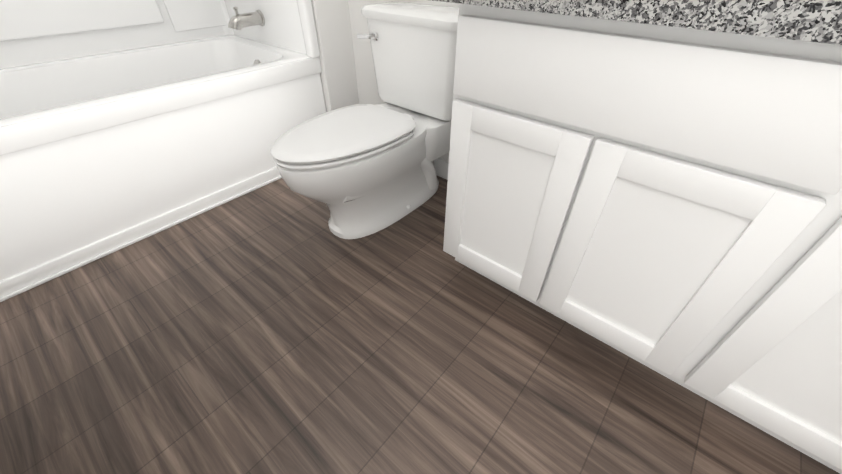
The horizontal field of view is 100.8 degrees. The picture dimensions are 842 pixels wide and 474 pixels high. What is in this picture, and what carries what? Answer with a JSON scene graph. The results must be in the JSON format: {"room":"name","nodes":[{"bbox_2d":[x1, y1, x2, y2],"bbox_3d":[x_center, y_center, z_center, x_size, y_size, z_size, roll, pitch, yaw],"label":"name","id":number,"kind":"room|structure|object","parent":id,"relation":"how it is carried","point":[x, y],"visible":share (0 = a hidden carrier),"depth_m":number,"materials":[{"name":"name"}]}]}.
{"room":"bathroom","nodes":[
{"label":"bathroom","id":0,"kind":"room"},
{"bbox_2d":[311,0,358,111],"bbox_3d":[-0.681,-1.587,1.324,0.800,2.440,0.180,29,48,29],"label":"wall","id":1,"kind":"structure","parent":0,"point":[337,60],"depth_m":1.60,"materials":[{"name":"white paint"}]},
{"bbox_2d":[348,0,458,162],"bbox_3d":[0.359,-1.144,0.806,3.270,2.440,0.120,29,48,29],"label":"wall","id":2,"kind":"structure","parent":0,"point":[366,79],"depth_m":1.62,"materials":[{"name":"white paint"}]},
{"bbox_2d":[434,158,448,179],"bbox_3d":[-0.016,-0.317,1.649,0.960,0.085,0.180,29,48,29],"label":"baseboard","id":3,"kind":"structure","parent":2,"relation":"attached to","point":[441,167],"depth_m":1.65,"materials":[{"name":"white paint"}]},
{"bbox_2d":[0,176,839,473],"bbox_3d":[-0.288,0.234,1.094,3.390,0.050,1.960,29,48,29],"label":"floor","id":4,"kind":"structure","parent":0,"point":[276,326],"depth_m":0.91,"materials":[{"name":"wood"}]},
{"bbox_2d":[0,0,326,301],"bbox_3d":[-1.238,-0.955,0.997,0.793,1.885,1.534,29,48,29],"label":"bathtub","id":5,"kind":"object","parent":4,"relation":"on","point":[124,123],"visible":0.88,"depth_m":1.38,"materials":[{"name":"white ceramic"}]},
{"bbox_2d":[270,1,458,238],"bbox_3d":[-0.177,-0.390,1.259,0.449,0.695,0.767,29,48,29],"label":"toilet","id":6,"kind":"object","parent":4,"relation":"on","point":[361,170],"visible":0.94,"depth_m":1.21,"materials":[{"name":"white ceramic"}]},
{"bbox_2d":[443,4,841,473],"bbox_3d":[0.766,-0.005,0.748,1.397,0.775,0.534,29,48,29],"label":"bathroom vanity","id":7,"kind":"object","parent":4,"relation":"on","point":[655,185],"depth_m":0.63,"materials":[{"name":"wood"}]},
{"bbox_2d":[432,0,841,47],"bbox_3d":[0.736,-0.317,0.484,1.444,0.039,0.540,29,48,29],"label":"countertop","id":8,"kind":"structure","parent":7,"relation":"on","point":[794,21],"depth_m":0.45,"materials":[{"name":"grey stone"}]}
]}

